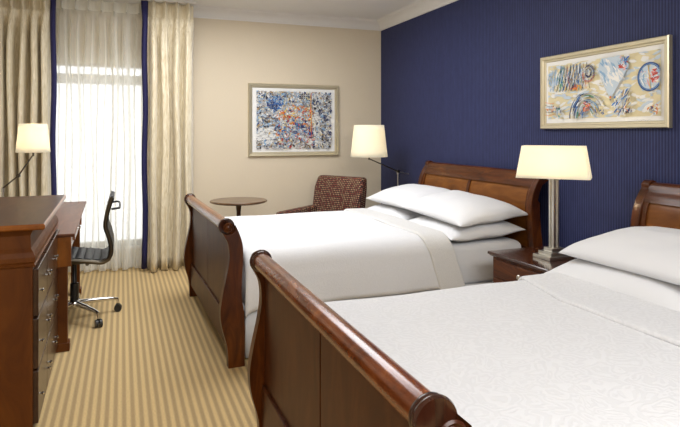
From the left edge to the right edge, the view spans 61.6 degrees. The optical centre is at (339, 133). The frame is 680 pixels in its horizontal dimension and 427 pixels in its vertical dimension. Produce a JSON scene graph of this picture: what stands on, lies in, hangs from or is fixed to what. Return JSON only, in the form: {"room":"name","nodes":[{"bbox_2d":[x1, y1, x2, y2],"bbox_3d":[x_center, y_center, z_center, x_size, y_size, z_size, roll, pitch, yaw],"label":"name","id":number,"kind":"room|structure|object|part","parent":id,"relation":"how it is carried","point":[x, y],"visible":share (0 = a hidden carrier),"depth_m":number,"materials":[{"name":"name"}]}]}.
{"room":"hotel room","nodes":[
{"label":"hotel room","id":0,"kind":"room"},
{"bbox_2d":[34,265,256,426],"bbox_3d":[0.033,1.450,2.475,4.350,0.100,8.600,0,0,-21],"label":"floor","id":1,"kind":"structure","parent":0,"point":[160,360],"depth_m":3.46,"materials":[{"name":"carpet"}]},
{"bbox_2d":[0,195,65,426],"bbox_3d":[-1.912,0.907,3.123,0.657,0.985,1.354,0,0,-22],"label":"dresser","id":2,"kind":"object","parent":1,"relation":"on","point":[29,295],"visible":0.85,"depth_m":2.65,"materials":[{"name":"brown wood"}]},
{"bbox_3d":[-1.503,0.745,2.850,0.032,0.222,0.391,0,0,-22],"label":"drawer","id":3,"kind":"part","parent":2,"relation":"part of","materials":[{"name":"brown wood"}]},
{"bbox_3d":[-1.503,0.986,2.850,0.032,0.235,0.391,0,0,-22],"label":"drawer","id":4,"kind":"part","parent":2,"relation":"part of","materials":[{"name":"brown wood"}]},
{"bbox_3d":[-1.503,1.238,2.850,0.032,0.245,0.391,0,0,-22],"label":"drawer","id":5,"kind":"part","parent":2,"relation":"part of","materials":[{"name":"brown wood"}]},
{"bbox_3d":[-1.653,0.745,3.222,0.032,0.222,0.391,0,0,-22],"label":"drawer","id":6,"kind":"part","parent":2,"relation":"part of","materials":[{"name":"brown wood"}]},
{"bbox_3d":[-1.653,0.986,3.222,0.032,0.235,0.391,0,0,-22],"label":"drawer","id":7,"kind":"part","parent":2,"relation":"part of","materials":[{"name":"brown wood"}]},
{"bbox_3d":[-1.653,1.238,3.222,0.032,0.245,0.391,0,0,-22],"label":"drawer","id":8,"kind":"part","parent":2,"relation":"part of","materials":[{"name":"brown wood"}]},
{"bbox_3d":[-1.803,0.745,3.595,0.032,0.222,0.391,0,0,-22],"label":"drawer","id":9,"kind":"part","parent":2,"relation":"part of","materials":[{"name":"brown wood"}]},
{"bbox_3d":[-1.803,0.986,3.595,0.032,0.235,0.391,0,0,-22],"label":"drawer","id":10,"kind":"part","parent":2,"relation":"part of","materials":[{"name":"brown wood"}]},
{"bbox_3d":[-1.803,1.238,3.595,0.032,0.245,0.391,0,0,-22],"label":"drawer","id":11,"kind":"part","parent":2,"relation":"part of","materials":[{"name":"brown wood"}]},
{"bbox_2d":[55,201,85,352],"bbox_3d":[-2.365,1.022,4.421,0.660,0.757,1.900,0,0,-22],"label":"writing desk","id":12,"kind":"object","parent":1,"relation":"on","point":[69,214],"visible":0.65,"depth_m":3.66,"materials":[{"name":"brown wood"}]},
{"bbox_2d":[1,124,50,196],"bbox_3d":[-2.615,0.281,4.674,0.434,0.723,0.258,0,0,-21],"label":"lamp","id":13,"kind":"object","parent":12,"relation":"on","point":[31,138],"visible":0.8,"depth_m":4.61,"materials":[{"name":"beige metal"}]},
{"bbox_3d":[-2.634,0.267,4.667,0.232,0.365,0.040,0,0,-21],"label":"arm","id":14,"kind":"part","parent":13,"relation":"part of","materials":[{"name":"black metal"}]},
{"bbox_3d":[-2.533,0.038,4.706,0.258,0.235,0.258,0,0,-21],"label":"lamp shade","id":15,"kind":"part","parent":13,"relation":"part of","materials":[{"name":"fabric"}]},
{"bbox_3d":[-1.798,1.127,3.691,0.089,0.546,0.089,0,0,-22],"label":"leg","id":16,"kind":"part","parent":12,"relation":"part of","materials":[{"name":"brown wood"}]},
{"bbox_3d":[-2.299,1.032,4.963,0.089,0.735,0.089,0,0,-22],"label":"leg","id":17,"kind":"part","parent":12,"relation":"part of","materials":[{"name":"brown wood"}]},
{"bbox_2d":[68,191,121,327],"bbox_3d":[-2.018,0.931,4.331,0.690,0.938,0.664,0,0,-21],"label":"office chair","id":18,"kind":"object","parent":1,"relation":"on","point":[79,255],"visible":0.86,"depth_m":4.26,"materials":[{"name":"black leather"}]},
{"bbox_3d":[-1.860,1.302,4.199,0.297,0.088,0.040,0,0,36],"label":"arm","id":19,"kind":"part","parent":18,"relation":"part of","materials":[{"name":"silver metal"}]},
{"bbox_3d":[-1.978,0.914,4.313,0.488,0.072,0.430,0,0,-21],"label":"seat","id":20,"kind":"part","parent":18,"relation":"part of","materials":[{"name":"black leather"}]},
{"bbox_3d":[-1.894,0.711,4.104,0.500,0.493,0.032,0,0,-21],"label":"frame","id":21,"kind":"part","parent":18,"relation":"part of","materials":[{"name":"silver metal"}]},
{"bbox_3d":[-1.864,1.302,4.411,0.297,0.088,0.040,0,0,-38],"label":"arm","id":22,"kind":"part","parent":18,"relation":"part of","materials":[{"name":"silver metal"}]},
{"bbox_3d":[-1.778,0.673,4.389,0.072,0.423,0.430,0,0,-21],"label":"backrest","id":23,"kind":"part","parent":18,"relation":"part of","materials":[{"name":"black leather"}]},
{"bbox_3d":[-1.730,0.553,4.408,0.067,0.022,0.471,0,0,-21],"label":"handle","id":24,"kind":"part","parent":18,"relation":"part of","materials":[{"name":"black plastic"}]},
{"bbox_2d":[210,197,266,215],"bbox_3d":[-1.038,1.040,5.834,0.580,0.720,0.580,0,0,-21],"label":"round table","id":25,"kind":"object","parent":1,"relation":"on","point":[238,202],"visible":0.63,"depth_m":5.79,"materials":[{"name":"brown wood"}]},
{"bbox_2d":[276,175,366,213],"bbox_3d":[-0.182,0.938,6.085,0.690,0.925,0.754,0,0,39],"label":"armchair","id":26,"kind":"object","parent":1,"relation":"on","point":[331,192],"visible":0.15,"depth_m":6.23,"materials":[{"name":"fabric"}]},
{"bbox_3d":[-0.462,1.031,6.212,0.095,0.459,0.604,0,0,39],"label":"arm","id":27,"kind":"part","parent":26,"relation":"part of","materials":[{"name":"fabric"}]},
{"bbox_3d":[-0.010,0.838,6.300,0.670,0.725,0.203,0,0,39],"label":"backrest","id":28,"kind":"part","parent":26,"relation":"part of","materials":[{"name":"fabric"}]},
{"bbox_2d":[183,160,547,368],"bbox_3d":[0.096,0.838,4.595,2.474,1.125,1.726,0,0,-21],"label":"sleigh bed","id":29,"kind":"object","parent":1,"relation":"on","point":[213,250],"visible":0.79,"depth_m":4.21,"materials":[{"name":"brown wood"}]},
{"bbox_3d":[-1.273,0.975,4.919,0.146,0.850,0.052,0,0,-23],"label":"post","id":30,"kind":"part","parent":29,"relation":"part of","materials":[{"name":"brown wood"}]},
{"bbox_3d":[-1.107,0.858,4.542,0.026,0.545,0.782,0,0,-23],"label":"panel","id":31,"kind":"part","parent":29,"relation":"part of","materials":[{"name":"brown wood"}]},
{"bbox_3d":[-0.948,1.208,4.178,0.069,0.185,1.566,0,0,-23],"label":"footboard","id":32,"kind":"part","parent":29,"relation":"part of","materials":[{"name":"brown wood"}]},
{"bbox_3d":[-0.802,0.858,3.809,0.026,0.545,0.782,0,0,-23],"label":"panel","id":33,"kind":"part","parent":29,"relation":"part of","materials":[{"name":"brown wood"}]},
{"bbox_3d":[-0.650,0.975,3.426,0.146,0.850,0.052,0,0,-23],"label":"post","id":34,"kind":"part","parent":29,"relation":"part of","materials":[{"name":"brown wood"}]},
{"bbox_2d":[243,281,492,357],"bbox_3d":[0.119,1.231,4.588,2.080,0.302,1.515,0,0,-21],"label":"bed skirt","id":35,"kind":"object","parent":29,"relation":"hanging from","point":[250,321],"visible":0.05,"depth_m":3.52,"materials":[{"name":"white fabric"}]},
{"bbox_2d":[242,236,520,303],"bbox_3d":[0.122,0.948,4.586,2.075,0.305,1.480,0,0,-21],"label":"mattress","id":36,"kind":"object","parent":29,"relation":"on","point":[474,260],"visible":0.12,"depth_m":4.14,"materials":[{"name":"white fabric"}]},
{"bbox_2d":[225,208,464,318],"bbox_3d":[-0.128,0.905,4.462,1.557,0.440,1.607,0,0,-21],"label":"duvet","id":37,"kind":"object","parent":36,"relation":"on","point":[355,252],"visible":0.91,"depth_m":3.84,"materials":[{"name":"white fabric"}]},
{"bbox_2d":[366,204,423,219],"bbox_3d":[0.640,0.713,5.213,0.659,0.161,0.820,0,0,-21],"label":"pillow","id":38,"kind":"object","parent":36,"relation":"on","point":[403,213],"visible":0.23,"depth_m":4.97,"materials":[{"name":"white fabric"}]},
{"bbox_2d":[366,184,449,207],"bbox_3d":[0.675,0.562,5.205,0.622,0.187,0.841,0,0,-20],"label":"pillow","id":39,"kind":"object","parent":38,"relation":"on","point":[397,196],"visible":0.7,"depth_m":5.00,"materials":[{"name":"white fabric"}]},
{"bbox_2d":[408,215,524,240],"bbox_3d":[0.935,0.712,4.469,0.659,0.164,0.780,0,0,-22],"label":"pillow","id":40,"kind":"object","parent":36,"relation":"on","point":[500,228],"visible":0.54,"depth_m":4.17,"materials":[{"name":"white fabric"}]},
{"bbox_2d":[401,190,527,226],"bbox_3d":[0.955,0.569,4.487,0.622,0.202,0.861,0,0,-23],"label":"pillow","id":41,"kind":"object","parent":40,"relation":"on","point":[459,208],"visible":1,"depth_m":4.22,"materials":[{"name":"white fabric"}]},
{"bbox_3d":[0.874,0.838,5.787,0.168,1.125,0.055,0,0,-21],"label":"post","id":42,"kind":"part","parent":29,"relation":"part of","materials":[{"name":"brown wood"}]},
{"bbox_3d":[1.144,0.632,4.998,0.062,0.495,1.616,0,0,-21],"label":"panel","id":43,"kind":"part","parent":29,"relation":"part of","materials":[{"name":"brown wood"}]},
{"bbox_3d":[1.188,0.344,5.015,0.118,0.113,1.616,0,0,-21],"label":"crest rail","id":44,"kind":"part","parent":29,"relation":"part of","materials":[{"name":"brown wood"}]},
{"bbox_3d":[1.469,0.838,4.231,0.168,1.125,0.055,0,0,-21],"label":"post","id":45,"kind":"part","parent":29,"relation":"part of","materials":[{"name":"brown wood"}]},
{"bbox_2d":[350,125,408,185],"bbox_3d":[0.444,0.655,6.165,0.685,1.490,0.400,0,0,-21],"label":"lamp","id":46,"kind":"object","parent":1,"relation":"on","point":[368,141],"visible":0.78,"depth_m":5.96,"materials":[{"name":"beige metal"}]},
{"bbox_3d":[0.311,0.080,6.115,0.400,0.340,0.400,0,0,-21],"label":"lamp shade","id":47,"kind":"part","parent":46,"relation":"part of","materials":[{"name":"fabric"}]},
{"bbox_3d":[0.476,0.289,6.178,0.369,0.283,0.040,0,0,-21],"label":"arm","id":48,"kind":"part","parent":46,"relation":"part of","materials":[{"name":"black metal"}]},
{"bbox_2d":[247,180,679,426],"bbox_3d":[1.014,0.838,2.233,2.446,1.125,1.646,0,0,-21],"label":"sleigh bed","id":49,"kind":"object","parent":1,"relation":"on","point":[308,366],"visible":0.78,"depth_m":1.89,"materials":[{"name":"brown wood"}]},
{"bbox_3d":[-0.338,0.975,2.557,0.146,0.850,0.052,0,0,-21],"label":"post","id":50,"kind":"part","parent":49,"relation":"part of","materials":[{"name":"brown wood"}]},
{"bbox_3d":[-0.044,1.208,1.830,0.069,0.185,1.516,0,0,-21],"label":"footboard","id":51,"kind":"part","parent":49,"relation":"part of","materials":[{"name":"brown wood"}]},
{"bbox_3d":[-0.189,0.858,2.186,0.026,0.545,0.757,0,0,-21],"label":"panel","id":52,"kind":"part","parent":49,"relation":"part of","materials":[{"name":"brown wood"}]},
{"bbox_3d":[0.086,0.858,1.468,0.026,0.545,0.757,0,0,-21],"label":"panel","id":53,"kind":"part","parent":49,"relation":"part of","materials":[{"name":"brown wood"}]},
{"bbox_3d":[0.222,0.975,1.092,0.146,0.850,0.052,0,0,-21],"label":"post","id":54,"kind":"part","parent":49,"relation":"part of","materials":[{"name":"brown wood"}]},
{"bbox_3d":[1.800,0.838,3.368,0.168,1.125,0.055,0,0,-21],"label":"post","id":55,"kind":"part","parent":49,"relation":"part of","materials":[{"name":"brown wood"}]},
{"bbox_3d":[2.097,0.344,2.638,0.118,0.113,1.526,0,0,-21],"label":"crest rail","id":56,"kind":"part","parent":49,"relation":"part of","materials":[{"name":"brown wood"}]},
{"bbox_3d":[2.053,0.632,2.621,0.062,0.495,1.526,0,0,-21],"label":"panel","id":57,"kind":"part","parent":49,"relation":"part of","materials":[{"name":"brown wood"}]},
{"bbox_3d":[1.011,0.947,2.228,2.100,0.305,1.440,0,0,-21],"label":"mattress","id":58,"kind":"object","parent":49,"relation":"on","visible":0},
{"bbox_2d":[324,272,679,426],"bbox_3d":[0.753,0.923,2.118,1.596,0.404,1.584,0,0,-21],"label":"duvet","id":59,"kind":"object","parent":58,"relation":"on","point":[555,349],"visible":0.81,"depth_m":1.95,"materials":[{"name":"white fabric"}]},
{"bbox_2d":[543,258,679,311],"bbox_3d":[1.525,0.704,2.789,0.639,0.179,0.820,0,0,-21],"label":"pillow","id":60,"kind":"object","parent":58,"relation":"on","point":[655,291],"visible":0.36,"depth_m":2.63,"materials":[{"name":"white fabric"}]},
{"bbox_2d":[558,226,679,284],"bbox_3d":[1.607,0.572,2.767,0.633,0.191,0.840,0,0,-22],"label":"pillow","id":61,"kind":"object","parent":60,"relation":"on","point":[649,251],"visible":1,"depth_m":2.71,"materials":[{"name":"white fabric"}]},
{"bbox_2d":[488,246,576,282],"bbox_3d":[1.314,1.090,3.610,0.526,0.620,0.575,0,0,-21],"label":"nightstand","id":62,"kind":"object","parent":1,"relation":"on","point":[509,265],"visible":0.22,"depth_m":3.59,"materials":[{"name":"brown wood"}]},
{"bbox_3d":[1.101,1.025,3.529,0.014,0.150,0.475,0,0,-21],"label":"drawer","id":63,"kind":"part","parent":62,"relation":"part of","materials":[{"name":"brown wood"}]},
{"bbox_3d":[1.101,0.880,3.529,0.014,0.110,0.475,0,0,-21],"label":"drawer","id":64,"kind":"part","parent":62,"relation":"part of","materials":[{"name":"brown wood"}]},
{"bbox_2d":[516,145,591,260],"bbox_3d":[1.344,0.428,3.582,0.432,0.703,0.250,0,0,26],"label":"table lamp","id":65,"kind":"object","parent":62,"relation":"on","point":[554,163],"visible":0.95,"depth_m":3.51,"materials":[{"name":"beige fabric"}]},
{"bbox_3d":[1.344,0.177,3.582,0.432,0.201,0.244,0,0,26],"label":"lamp shade","id":66,"kind":"part","parent":65,"relation":"part of","materials":[{"name":"fabric"}]},
{"bbox_2d":[56,9,380,257],"bbox_3d":[-1.467,0.010,6.398,4.150,2.780,0.200,0,0,-21],"label":"wall","id":67,"kind":"structure","parent":0,"point":[228,55],"depth_m":6.52,"materials":[{"name":"beige paint"}]},
{"bbox_2d":[57,64,141,246],"bbox_3d":[-2.509,0.233,5.973,1.540,1.895,0.070,0,0,-21],"label":"window","id":68,"kind":"structure","parent":67,"relation":"in","point":[62,75],"depth_m":5.94,"materials":[{"name":"glass"}]},
{"bbox_2d":[68,256,141,269],"bbox_3d":[-1.429,1.350,6.299,4.124,0.100,0.012,0,0,-21],"label":"baseboard","id":69,"kind":"structure","parent":67,"relation":"attached to","point":[102,266],"depth_m":5.92,"materials":[{"name":"white paint"}]},
{"bbox_2d":[90,244,141,248],"bbox_3d":[-2.490,1.195,5.921,1.600,0.030,0.080,0,0,-21],"label":"trim","id":70,"kind":"structure","parent":67,"relation":"attached to","point":[137,245],"depth_m":6.00,"materials":[{"name":"white paint"}]},
{"bbox_2d":[88,0,380,30],"bbox_3d":[-1.413,-1.324,6.256,4.150,0.112,0.104,0,0,-21],"label":"trim","id":71,"kind":"structure","parent":67,"relation":"attached to","point":[206,12],"depth_m":6.54,"materials":[{"name":"white paint"}]},
{"bbox_2d":[248,83,338,156],"bbox_3d":[-0.525,-0.155,6.626,1.090,0.830,0.045,0,0,-21],"label":"framed picture","id":72,"kind":"object","parent":67,"relation":"attached to","point":[284,119],"visible":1,"depth_m":6.62,"materials":[{"name":"beige wood"}]},
{"bbox_2d":[256,91,331,148],"bbox_3d":[-0.523,-0.155,6.621,0.905,0.665,0.035,0,0,-21],"label":"artwork","id":73,"kind":"object","parent":72,"relation":"attached to","point":[284,119],"depth_m":6.62,"materials":[{"name":"multicoloured paper"}]},
{"bbox_2d":[188,0,419,19],"bbox_3d":[0.033,-1.430,2.475,4.350,0.100,8.600,0,0,-21],"label":"ceiling","id":74,"kind":"structure","parent":0,"point":[364,9],"depth_m":6.19,"materials":[{"name":"white paint"}]},
{"bbox_2d":[95,0,195,7],"bbox_3d":[-2.394,-1.363,5.701,1.840,0.032,0.200,0,0,-21],"label":"track","id":75,"kind":"object","parent":74,"relation":"attached to","point":[181,2],"visible":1,"depth_m":5.86,"materials":[{"name":"white paint"}]},
{"bbox_2d":[0,0,56,196],"bbox_3d":[-2.968,0.021,5.393,0.522,2.733,0.219,0,0,-21],"label":"curtain","id":76,"kind":"object","parent":75,"relation":"hanging from","point":[28,64],"visible":0.6,"depth_m":5.38,"materials":[{"name":"beige fabric"}]},
{"bbox_2d":[56,0,142,272],"bbox_3d":[-2.409,0.025,5.755,1.312,2.720,0.125,0,0,-21],"label":"sheer curtain","id":77,"kind":"object","parent":75,"relation":"hanging from","point":[115,10],"visible":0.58,"depth_m":5.77,"materials":[{"name":"white fabric"}]},
{"bbox_2d":[141,0,193,271],"bbox_3d":[-1.762,0.022,5.843,0.527,2.733,0.209,0,0,-21],"label":"curtain","id":78,"kind":"object","parent":75,"relation":"hanging from","point":[167,29],"visible":0.95,"depth_m":5.84,"materials":[{"name":"beige fabric"}]},
{"bbox_2d":[381,0,679,247],"bbox_3d":[2.018,0.010,3.234,0.100,2.780,8.600,0,0,-21],"label":"wall","id":79,"kind":"structure","parent":0,"point":[460,79],"depth_m":4.66,"materials":[{"name":"blue paint"}]},
{"bbox_2d":[377,0,457,30],"bbox_3d":[1.940,-1.324,3.151,0.104,0.112,8.300,0,0,-21],"label":"trim","id":80,"kind":"structure","parent":79,"relation":"attached to","point":[421,7],"depth_m":6.21,"materials":[{"name":"white paint"}]},
{"bbox_2d":[540,35,671,128],"bbox_3d":[1.720,-0.303,3.813,0.040,0.540,1.085,0,0,-21],"label":"framed picture","id":81,"kind":"object","parent":79,"relation":"attached to","point":[627,84],"visible":1,"depth_m":3.71,"materials":[{"name":"beige wood"}]},
{"bbox_2d":[545,49,660,118],"bbox_3d":[1.716,-0.303,3.811,0.029,0.395,0.955,0,0,-21],"label":"artwork","id":82,"kind":"object","parent":81,"relation":"attached to","point":[623,84],"depth_m":3.74,"materials":[{"name":"multicoloured paper"}]}
]}

